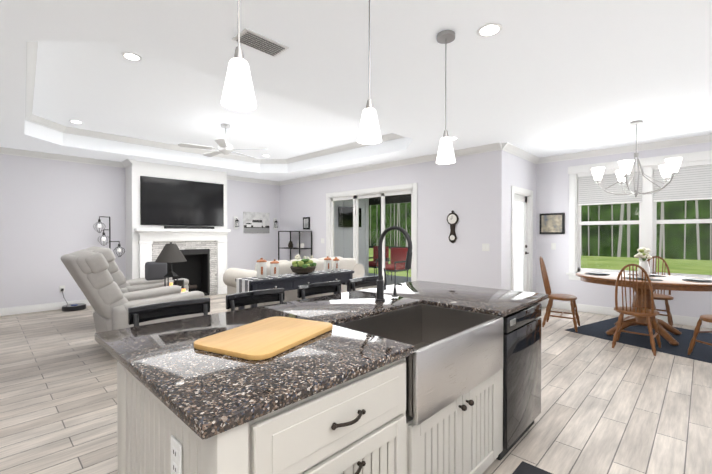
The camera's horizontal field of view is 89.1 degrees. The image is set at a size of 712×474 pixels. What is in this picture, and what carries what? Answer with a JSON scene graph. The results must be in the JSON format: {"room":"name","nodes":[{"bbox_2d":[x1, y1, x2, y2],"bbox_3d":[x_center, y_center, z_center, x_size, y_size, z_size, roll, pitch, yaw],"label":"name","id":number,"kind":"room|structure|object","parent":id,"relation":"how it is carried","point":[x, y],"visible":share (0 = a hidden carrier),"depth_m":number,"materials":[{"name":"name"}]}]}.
{"room":"open-plan kitchen","nodes":[
{"label":"open-plan kitchen","id":0,"kind":"room"},
{"bbox_2d":[0,154,279,307],"bbox_3d":[-4.976,-0.088,6.862,0.140,2.750,8.540,0,1,44],"label":"wall","id":1,"kind":"structure","parent":0,"point":[51,211],"depth_m":6.49,"materials":[{"name":"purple paint"}]},
{"bbox_2d":[0,299,90,315],"bbox_3d":[-6.213,1.233,5.475,0.016,0.130,4.750,0,1,44],"label":"baseboard","id":2,"kind":"structure","parent":1,"relation":"attached to","point":[58,305],"depth_m":6.23,"materials":[{"name":"white wood"}]},
{"bbox_2d":[59,285,67,303],"bbox_3d":[-5.179,1.079,6.468,0.126,0.417,0.171,0,1,44],"label":"outlet","id":3,"kind":"object","parent":1,"relation":"attached to","point":[62,289],"visible":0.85,"depth_m":6.47,"materials":[{"name":"white plastic"}]},
{"bbox_2d":[234,217,238,228],"bbox_3d":[-2.904,-0.349,8.822,0.120,0.300,0.100,0,1,44],"label":"wall sconce","id":4,"kind":"object","parent":1,"relation":"attached to","point":[236,220],"visible":1,"depth_m":8.82,"materials":[{"name":"white"}]},
{"bbox_2d":[243,212,269,232],"bbox_3d":[-2.540,-0.363,9.262,0.033,0.540,0.740,0,1,44],"label":"framed picture","id":5,"kind":"object","parent":1,"relation":"attached to","point":[255,222],"visible":0.98,"depth_m":9.22,"materials":[{"name":"grey paper"}]},
{"bbox_2d":[273,218,276,228],"bbox_3d":[-2.127,-0.356,9.629,0.120,0.300,0.100,0,1,44],"label":"wall sconce","id":6,"kind":"object","parent":1,"relation":"attached to","point":[274,223],"visible":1,"depth_m":9.64,"materials":[{"name":"white"}]},
{"bbox_2d":[125,160,226,295],"bbox_3d":[-3.750,-0.095,7.709,0.450,2.750,1.900,0,1,44],"label":"wall","id":7,"kind":"structure","parent":0,"point":[192,269],"depth_m":7.26,"materials":[{"name":"white paint"}]},
{"bbox_2d":[140,176,223,225],"bbox_3d":[-3.560,-0.709,7.548,0.037,0.940,1.660,0,1,44],"label":"television","id":8,"kind":"object","parent":7,"relation":"attached to","point":[164,201],"visible":0.96,"depth_m":7.46,"materials":[{"name":"black"}]},
{"bbox_2d":[134,228,230,294],"bbox_3d":[-3.621,0.556,7.603,0.491,1.450,1.860,0,1,44],"label":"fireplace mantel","id":9,"kind":"structure","parent":7,"relation":"attached to","point":[210,243],"depth_m":7.67,"materials":[{"name":"painted wood"}]},
{"bbox_2d":[164,226,213,228],"bbox_3d":[-3.458,-0.197,7.551,0.090,0.054,1.000,0,1,44],"label":"soundbar","id":10,"kind":"object","parent":9,"relation":"on","point":[186,227],"visible":0.96,"depth_m":7.47,"materials":[{"name":"black"}]},
{"bbox_2d":[0,285,711,473],"bbox_3d":[-0.531,1.337,3.704,10.940,0.050,10.140,0,1,44],"label":"floor","id":11,"kind":"structure","parent":0,"point":[618,408],"depth_m":2.85,"materials":[{"name":"beige wood"}]},
{"bbox_2d":[62,303,85,310],"bbox_3d":[-5.003,1.243,6.427,0.340,0.085,0.340,0,1,44],"label":"robot vacuum","id":12,"kind":"object","parent":11,"relation":"on","point":[75,307],"visible":0.98,"depth_m":6.33,"materials":[{"name":"black plastic"}]},
{"bbox_2d":[93,216,124,256],"bbox_3d":[-4.631,0.452,6.805,0.260,1.668,0.519,0,1,34],"label":"floor lamp","id":13,"kind":"object","parent":11,"relation":"on","point":[109,237],"visible":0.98,"depth_m":6.79,"materials":[{"name":"black metal"}]},
{"bbox_2d":[61,250,204,332],"bbox_3d":[-2.632,0.729,4.300,0.945,1.156,1.302,0,1,44],"label":"recliner","id":14,"kind":"object","parent":11,"relation":"on","point":[110,302],"visible":0.65,"depth_m":3.86,"materials":[{"name":"grey leather"}]},
{"bbox_2d":[82,246,188,292],"bbox_3d":[-3.413,0.718,5.580,0.945,1.156,1.302,0,1,44],"label":"recliner","id":15,"kind":"object","parent":11,"relation":"on","point":[122,282],"visible":0.29,"depth_m":5.19,"materials":[{"name":"grey"}]},
{"bbox_2d":[145,261,166,280],"bbox_3d":[-3.017,0.508,5.466,0.110,0.280,0.300,0,1,44],"label":"throw pillow","id":16,"kind":"object","parent":15,"relation":"on","point":[154,270],"visible":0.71,"depth_m":5.41,"materials":[{"name":"grey fabric"}]},
{"bbox_2d":[128,298,209,326],"bbox_3d":[-0.899,0.849,1.916,0.489,0.956,0.432,0,1,44],"label":"bar stool","id":17,"kind":"object","parent":11,"relation":"on","point":[137,315],"visible":0.27,"depth_m":2.06,"materials":[{"name":"black leather"}]},
{"bbox_2d":[226,288,284,310],"bbox_3d":[-0.525,0.846,2.305,0.489,0.956,0.432,0,1,44],"label":"bar stool","id":18,"kind":"object","parent":11,"relation":"on","point":[234,301],"visible":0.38,"depth_m":2.45,"materials":[{"name":"black"}]},
{"bbox_2d":[223,257,364,311],"bbox_3d":[-0.940,0.827,6.106,0.942,0.929,2.280,0,1,44],"label":"sofa","id":19,"kind":"object","parent":11,"relation":"on","point":[230,275],"visible":0.08,"depth_m":5.54,"materials":[{"name":"fabric"}]},
{"bbox_2d":[235,270,353,309],"bbox_3d":[-0.772,0.910,5.050,0.400,0.780,1.750,0,1,44],"label":"console table","id":20,"kind":"object","parent":11,"relation":"on","point":[290,283],"visible":0.44,"depth_m":4.78,"materials":[{"name":"black wood"}]},
{"bbox_2d":[236,269,352,292],"bbox_3d":[-0.772,0.637,5.048,0.300,0.244,1.766,0,1,44],"label":"table runner","id":21,"kind":"object","parent":20,"relation":"on","point":[242,284],"visible":0.55,"depth_m":4.53,"materials":[{"name":"fabric"}]},
{"bbox_2d":[257,258,266,277],"bbox_3d":[-1.197,0.391,4.601,0.134,0.252,0.128,0,1,44],"label":"canister","id":22,"kind":"object","parent":21,"relation":"on","point":[261,267],"visible":1,"depth_m":4.55,"materials":[{"name":"white ceramic"}]},
{"bbox_2d":[270,259,278,276],"bbox_3d":[-1.065,0.405,4.752,0.120,0.222,0.113,0,1,44],"label":"canister","id":23,"kind":"object","parent":21,"relation":"on","point":[274,268],"visible":1,"depth_m":4.71,"materials":[{"name":"white ceramic"}]},
{"bbox_2d":[290,254,316,273],"bbox_3d":[-0.732,0.377,5.088,0.360,0.271,0.387,0,1,44],"label":"centerpiece plant","id":24,"kind":"object","parent":21,"relation":"on","point":[305,266],"visible":1,"depth_m":4.99,"materials":[{"name":"green plant"}]},
{"bbox_2d":[324,256,331,271],"bbox_3d":[-0.420,0.400,5.407,0.120,0.222,0.113,0,1,44],"label":"canister","id":25,"kind":"object","parent":21,"relation":"on","point":[327,264],"visible":1,"depth_m":5.36,"materials":[{"name":"white ceramic"}]},
{"bbox_2d":[333,257,338,270],"bbox_3d":[-0.302,0.408,5.544,0.111,0.202,0.103,0,1,44],"label":"canister","id":26,"kind":"object","parent":21,"relation":"on","point":[335,263],"visible":1,"depth_m":5.50,"materials":[{"name":"white ceramic"}]},
{"bbox_2d":[278,231,311,260],"bbox_3d":[-1.514,0.559,8.962,0.884,1.420,0.384,0,1,44],"label":"shelf unit","id":27,"kind":"object","parent":11,"relation":"on","point":[299,245],"visible":0.52,"depth_m":8.79,"materials":[{"name":"black metal"}]},
{"bbox_2d":[297,281,340,298],"bbox_3d":[-0.136,0.843,2.708,0.489,0.956,0.432,0,1,44],"label":"bar stool","id":28,"kind":"object","parent":11,"relation":"on","point":[303,291],"visible":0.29,"depth_m":2.86,"materials":[{"name":"black wood"}]},
{"bbox_2d":[117,297,547,473],"bbox_3d":[0.195,0.879,1.983,0.932,0.895,2.370,0,1,44],"label":"kitchen island","id":29,"kind":"object","parent":11,"relation":"on","point":[420,377],"depth_m":1.39,"materials":[{"name":"grey"}]},
{"bbox_2d":[95,305,414,444],"bbox_3d":[-0.447,0.426,1.459,1.085,0.032,0.805,0,1,44],"label":"island countertop","id":30,"kind":"structure","parent":29,"relation":"on","point":[203,390],"depth_m":1.18,"materials":[{"name":"grey stone"}]},
{"bbox_2d":[194,316,332,359],"bbox_3d":[-0.356,0.399,1.486,0.355,0.019,0.500,0,1,27],"label":"cutting board","id":31,"kind":"object","parent":30,"relation":"on","point":[266,338],"visible":0.98,"depth_m":1.41,"materials":[{"name":"brown wood"}]},
{"bbox_2d":[267,290,418,320],"bbox_3d":[-0.069,0.420,2.223,0.570,0.032,0.822,0,1,44],"label":"island countertop","id":32,"kind":"structure","parent":29,"relation":"on","point":[334,307],"depth_m":2.14,"materials":[{"name":"grey stone"}]},
{"bbox_2d":[375,226,411,301],"bbox_3d":[0.242,0.167,2.227,0.274,0.472,0.104,0,1,44],"label":"faucet","id":33,"kind":"object","parent":32,"relation":"on","point":[381,288],"visible":1,"depth_m":2.27,"materials":[{"name":"black metal"}]},
{"bbox_2d":[363,281,547,312],"bbox_3d":[0.682,0.417,2.632,1.085,0.032,0.810,0,1,44],"label":"island countertop","id":34,"kind":"structure","parent":29,"relation":"on","point":[467,297],"depth_m":2.49,"materials":[{"name":"grey stone"}]},
{"bbox_2d":[392,283,402,296],"bbox_3d":[0.277,0.355,2.431,0.083,0.094,0.044,0,1,44],"label":"soap dispenser","id":35,"kind":"object","parent":34,"relation":"on","point":[394,293],"visible":1,"depth_m":2.43,"materials":[{"name":"silver metal"}]},
{"bbox_2d":[349,276,382,290],"bbox_3d":[0.238,0.839,3.097,0.489,0.956,0.432,0,1,44],"label":"bar stool","id":36,"kind":"object","parent":11,"relation":"on","point":[360,282],"visible":0.23,"depth_m":3.23,"materials":[{"name":"black wood"}]},
{"bbox_2d":[512,461,551,473],"bbox_3d":[0.693,1.325,1.407,0.590,0.012,1.430,0,1,44],"label":"rug","id":37,"kind":"object","parent":11,"relation":"on","point":[523,467],"visible":1,"depth_m":2.04,"materials":[{"name":"grey fabric"}]},
{"bbox_2d":[566,317,711,362],"bbox_3d":[4.333,1.305,4.155,1.520,0.006,3.000,0,1,-31],"label":"area rug","id":38,"kind":"object","parent":11,"relation":"on","point":[699,352],"visible":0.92,"depth_m":4.63,"materials":[{"name":"fabric"}]},
{"bbox_2d":[540,256,579,331],"bbox_3d":[2.932,0.790,5.229,0.499,1.005,0.433,0,1,36],"label":"dining chair","id":39,"kind":"object","parent":38,"relation":"on","point":[565,297],"visible":0.98,"depth_m":5.19,"materials":[{"name":"brown wood"}]},
{"bbox_2d":[612,264,660,355],"bbox_3d":[3.258,0.798,4.217,0.433,1.005,0.499,0,1,44],"label":"dining chair","id":40,"kind":"object","parent":38,"relation":"on","point":[622,310],"visible":1,"depth_m":4.13,"materials":[{"name":"brown wood"}]},
{"bbox_2d":[576,272,711,345],"bbox_3d":[3.798,0.914,4.779,1.560,0.765,1.120,0,1,44],"label":"dining table","id":41,"kind":"object","parent":38,"relation":"on","point":[674,283],"visible":0.69,"depth_m":4.66,"materials":[{"name":"brown wood"}]},
{"bbox_2d":[585,272,609,275],"bbox_3d":[3.423,0.517,5.136,0.300,0.019,0.420,0,1,44],"label":"placemat","id":42,"kind":"object","parent":41,"relation":"on","point":[597,273],"visible":1,"depth_m":5.07,"materials":[{"name":"black"}]},
{"bbox_2d":[622,276,662,280],"bbox_3d":[3.603,0.522,4.574,0.420,0.019,0.300,0,1,44],"label":"placemat","id":43,"kind":"object","parent":41,"relation":"on","point":[640,278],"visible":0.85,"depth_m":4.50,"materials":[{"name":"black"}]},
{"bbox_2d":[634,247,651,276],"bbox_3d":[3.799,0.331,4.789,0.194,0.397,0.259,0,1,44],"label":"flower vase","id":44,"kind":"object","parent":41,"relation":"on","point":[642,254],"visible":0.98,"depth_m":4.74,"materials":[{"name":"white ceramic"}]},
{"bbox_2d":[628,273,665,276],"bbox_3d":[3.992,0.518,4.977,0.420,0.019,0.300,0,1,44],"label":"placemat","id":45,"kind":"object","parent":41,"relation":"on","point":[653,275],"visible":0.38,"depth_m":4.93,"materials":[{"name":"black"}]},
{"bbox_2d":[682,278,711,282],"bbox_3d":[4.172,0.523,4.415,0.300,0.019,0.420,0,1,44],"label":"placemat","id":46,"kind":"object","parent":41,"relation":"on","point":[701,280],"visible":1,"depth_m":4.39,"materials":[{"name":"black"}]},
{"bbox_2d":[647,256,673,326],"bbox_3d":[4.359,0.789,5.288,0.433,1.005,0.499,0,1,44],"label":"dining chair","id":47,"kind":"object","parent":38,"relation":"on","point":[661,296],"visible":0.33,"depth_m":5.22,"materials":[{"name":"brown wood"}]},
{"bbox_2d":[687,314,711,354],"bbox_3d":[3.905,0.801,3.780,0.433,1.005,0.499,0,0,-6],"label":"dining chair","id":48,"kind":"object","parent":38,"relation":"on","point":[705,318],"visible":1,"depth_m":3.94,"materials":[{"name":"brown wood"}]},
{"bbox_3d":[-2.700,1.051,5.277,0.460,0.504,0.460,0,1,44],"label":"end table","id":49,"kind":"object","parent":11,"relation":"on","visible":0},
{"bbox_2d":[155,242,186,285],"bbox_3d":[-2.686,0.436,5.258,0.420,0.720,0.420,0,1,44],"label":"table lamp","id":50,"kind":"object","parent":49,"relation":"on","point":[170,253],"visible":0.85,"depth_m":5.17,"materials":[{"name":"black fabric"}]},
{"bbox_2d":[175,280,183,288],"bbox_3d":[-2.683,0.724,5.493,0.120,0.140,0.122,0,0,-16],"label":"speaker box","id":51,"kind":"object","parent":49,"relation":"on","point":[181,283],"visible":0.52,"depth_m":5.45,"materials":[{"name":"black"}]},
{"bbox_2d":[0,0,711,180],"bbox_3d":[-0.531,-1.618,3.680,10.940,0.360,10.140,0,1,44],"label":"ceiling","id":52,"kind":"structure","parent":0,"point":[541,78],"depth_m":3.39,"materials":[{"name":"white paint"}]},
{"bbox_2d":[69,120,82,123],"bbox_3d":[-4.243,-1.748,5.490,0.169,0.007,0.169,0,1,35],"label":"recessed light","id":53,"kind":"object","parent":52,"relation":"in","point":[74,121],"depth_m":5.47,"materials":[{"name":"white"}]},
{"bbox_2d":[121,52,141,60],"bbox_3d":[-2.154,-1.731,3.479,0.169,0.007,0.169,0,0,5],"label":"recessed light","id":54,"kind":"object","parent":52,"relation":"in","point":[128,55],"depth_m":3.46,"materials":[{"name":"white"}]},
{"bbox_2d":[178,123,266,157],"bbox_3d":[-2.078,-1.521,5.689,1.245,0.464,1.285,0,1,44],"label":"ceiling fan","id":55,"kind":"object","parent":52,"relation":"hanging from","point":[224,148],"visible":1,"depth_m":5.59,"materials":[{"name":"white"}]},
{"bbox_2d":[221,0,256,110],"bbox_3d":[-0.461,-0.969,1.423,0.136,0.899,0.136,0,1,44],"label":"pendant light","id":56,"kind":"object","parent":52,"relation":"hanging from","point":[238,93],"visible":1,"depth_m":1.39,"materials":[{"name":"white glass"}]},
{"bbox_2d":[232,28,288,56],"bbox_3d":[-0.696,-1.419,2.660,0.200,0.016,0.360,0,1,44],"label":"ceiling vent","id":57,"kind":"object","parent":52,"relation":"in","point":[259,42],"visible":0.92,"depth_m":2.64,"materials":[{"name":"white metal"}]},
{"bbox_2d":[357,0,381,143],"bbox_3d":[0.073,-0.973,1.978,0.136,0.899,0.136,0,1,44],"label":"pendant light","id":58,"kind":"object","parent":52,"relation":"hanging from","point":[369,131],"visible":1,"depth_m":1.95,"materials":[{"name":"white glass"}]},
{"bbox_2d":[436,30,455,163],"bbox_3d":[0.635,-0.978,2.561,0.136,0.899,0.136,0,1,44],"label":"pendant light","id":59,"kind":"object","parent":52,"relation":"hanging from","point":[445,155],"visible":1,"depth_m":2.53,"materials":[{"name":"white glass"}]},
{"bbox_2d":[477,23,502,36],"bbox_3d":[0.919,-1.423,2.492,0.169,0.007,0.169,0,1,35],"label":"recessed light","id":60,"kind":"object","parent":52,"relation":"in","point":[488,29],"depth_m":2.48,"materials":[{"name":"white"}]},
{"bbox_2d":[591,120,681,196],"bbox_3d":[3.492,-0.970,4.540,0.911,0.947,0.904,0,1,44],"label":"chandelier","id":61,"kind":"object","parent":52,"relation":"hanging from","point":[669,168],"visible":1,"depth_m":4.52,"materials":[{"name":"white glass"}]},
{"bbox_2d":[280,150,504,289],"bbox_3d":[0.149,-0.096,7.757,6.000,2.750,0.140,0,1,44],"label":"wall","id":62,"kind":"structure","parent":0,"point":[469,190],"depth_m":6.34,"materials":[{"name":"white paint"}]},
{"bbox_2d":[303,217,309,228],"bbox_3d":[-1.228,-0.340,8.964,0.260,0.300,0.027,0,1,44],"label":"framed picture","id":63,"kind":"object","parent":62,"relation":"attached to","point":[306,222],"visible":1,"depth_m":8.94,"materials":[{"name":"black"}]},
{"bbox_2d":[0,41,711,185],"bbox_3d":[-0.530,-1.537,3.581,10.800,0.400,10.000,0,1,44],"label":"crown molding","id":64,"kind":"structure","parent":62,"relation":"attached to","point":[31,54],"depth_m":6.27,"materials":[{"name":"white paint"}]},
{"bbox_2d":[326,183,416,281],"bbox_3d":[0.268,0.135,7.631,2.530,2.290,0.160,0,1,44],"label":"door frame","id":65,"kind":"structure","parent":62,"relation":"attached to","point":[402,187],"depth_m":7.19,"materials":[{"name":"white wood"}]},
{"bbox_2d":[331,190,412,287],"bbox_3d":[0.275,0.185,7.638,2.310,2.170,0.060,0,1,44],"label":"door","id":66,"kind":"structure","parent":62,"relation":"in","point":[356,220],"depth_m":7.83,"materials":[{"name":"white"}]},
{"bbox_2d":[447,210,458,242],"bbox_3d":[1.652,-0.174,6.189,0.210,0.562,0.044,0,1,44],"label":"wall clock","id":67,"kind":"object","parent":62,"relation":"attached to","point":[452,219],"visible":0.98,"depth_m":6.17,"materials":[{"name":"black wood"}]},
{"bbox_2d":[482,244,488,250],"bbox_3d":[2.077,0.165,5.797,0.120,0.118,0.009,0,1,44],"label":"light switch","id":68,"kind":"object","parent":62,"relation":"attached to","point":[485,247],"visible":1,"depth_m":5.80,"materials":[{"name":"white plastic"}]},
{"bbox_2d":[505,151,535,292],"bbox_3d":[2.863,-0.084,6.351,0.140,2.750,1.600,0,1,44],"label":"wall","id":69,"kind":"structure","parent":0,"point":[520,172],"depth_m":6.00,"materials":[{"name":"white paint"}]},
{"bbox_2d":[514,194,528,291],"bbox_3d":[2.838,0.276,6.288,0.095,2.010,0.770,0,1,44],"label":"patio door","id":70,"kind":"structure","parent":69,"relation":"in","point":[520,243],"depth_m":6.41,"materials":[{"name":"white wood"}]},
{"bbox_2d":[511,186,532,291],"bbox_3d":[2.825,0.226,6.300,0.160,2.130,0.990,0,1,44],"label":"door frame","id":71,"kind":"structure","parent":69,"relation":"attached to","point":[527,193],"depth_m":6.54,"materials":[{"name":"white wood"}]},
{"bbox_2d":[536,142,711,317],"bbox_3d":[5.148,-0.075,5.164,4.800,2.750,0.140,0,1,44],"label":"wall","id":72,"kind":"structure","parent":0,"point":[552,187],"depth_m":6.41,"materials":[{"name":"white paint"}]},
{"bbox_2d":[540,213,564,233],"bbox_3d":[3.557,-0.241,6.573,0.410,0.380,0.033,0,1,44],"label":"framed picture","id":73,"kind":"object","parent":72,"relation":"attached to","point":[552,223],"visible":1,"depth_m":6.55,"materials":[{"name":"black"}]},
{"bbox_2d":[551,243,555,249],"bbox_3d":[3.583,0.169,6.568,0.075,0.118,0.009,0,1,44],"label":"wall switch","id":74,"kind":"object","parent":72,"relation":"attached to","point":[553,246],"visible":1,"depth_m":6.57,"materials":[{"name":"white plastic"}]},
{"bbox_2d":[541,300,711,327],"bbox_3d":[5.083,1.236,5.128,4.770,0.130,0.016,0,1,44],"label":"baseboard","id":75,"kind":"structure","parent":72,"relation":"attached to","point":[685,320],"depth_m":5.98,"materials":[{"name":"white"}]},
{"bbox_2d":[566,150,711,279],"bbox_3d":[4.922,-0.236,5.331,3.200,1.990,0.210,0,1,44],"label":"window frames","id":76,"kind":"structure","parent":72,"relation":"in","point":[647,221],"depth_m":5.72,"materials":[{"name":"white wood"}]},
{"bbox_2d":[578,168,642,205],"bbox_3d":[4.203,-0.815,6.009,0.880,0.541,0.045,0,1,44],"label":"window blinds","id":77,"kind":"object","parent":76,"relation":"attached to","point":[589,192],"depth_m":6.02,"materials":[{"name":"white"}]},
{"bbox_2d":[653,161,711,201],"bbox_3d":[4.846,-0.810,5.390,0.643,0.541,0.045,0,1,44],"label":"window blinds","id":78,"kind":"object","parent":76,"relation":"attached to","point":[691,181],"depth_m":5.34,"materials":[{"name":"white"}]},
{"label":"outside","id":79,"kind":"structure","parent":0,"visible":0},
{"bbox_2d":[334,194,410,285],"bbox_3d":[1.067,-0.017,9.727,7.190,2.800,3.950,0,1,44],"label":"porch","id":80,"kind":"object","parent":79,"point":[342,246],"depth_m":9.60,"materials":[{"name":"concrete"}]},
{"bbox_2d":[338,207,360,226],"bbox_3d":[-0.147,-0.502,9.191,0.040,0.500,0.800,0,1,44],"label":"tv","id":81,"kind":"object","parent":80,"relation":"attached to","point":[345,218],"depth_m":9.07,"materials":[{"name":"black"}]},
{"bbox_2d":[369,246,389,277],"bbox_3d":[0.607,0.783,11.267,0.650,0.970,0.640,0,1,44],"label":"patio chair","id":82,"kind":"object","parent":80,"relation":"on","point":[375,259],"depth_m":11.25,"materials":[{"name":"red fabric"}]},
{"bbox_2d":[377,247,408,283],"bbox_3d":[1.052,0.792,10.144,0.650,0.970,0.640,0,1,44],"label":"patio chair","id":83,"kind":"object","parent":80,"relation":"on","point":[398,259],"depth_m":10.15,"materials":[{"name":"red fabric"}]},
{"bbox_2d":[369,248,711,276],"bbox_3d":[16.246,1.401,20.589,55.000,0.050,37.460,0,1,44],"label":"lawn","id":84,"kind":"structure","parent":79,"point":[605,262],"depth_m":18.34,"materials":[{"name":"green plant"}]},
{"bbox_2d":[369,199,711,259],"bbox_3d":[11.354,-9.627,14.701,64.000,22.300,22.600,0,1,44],"label":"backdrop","id":85,"kind":"structure","parent":79,"point":[631,234],"depth_m":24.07,"materials":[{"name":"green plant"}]}
]}

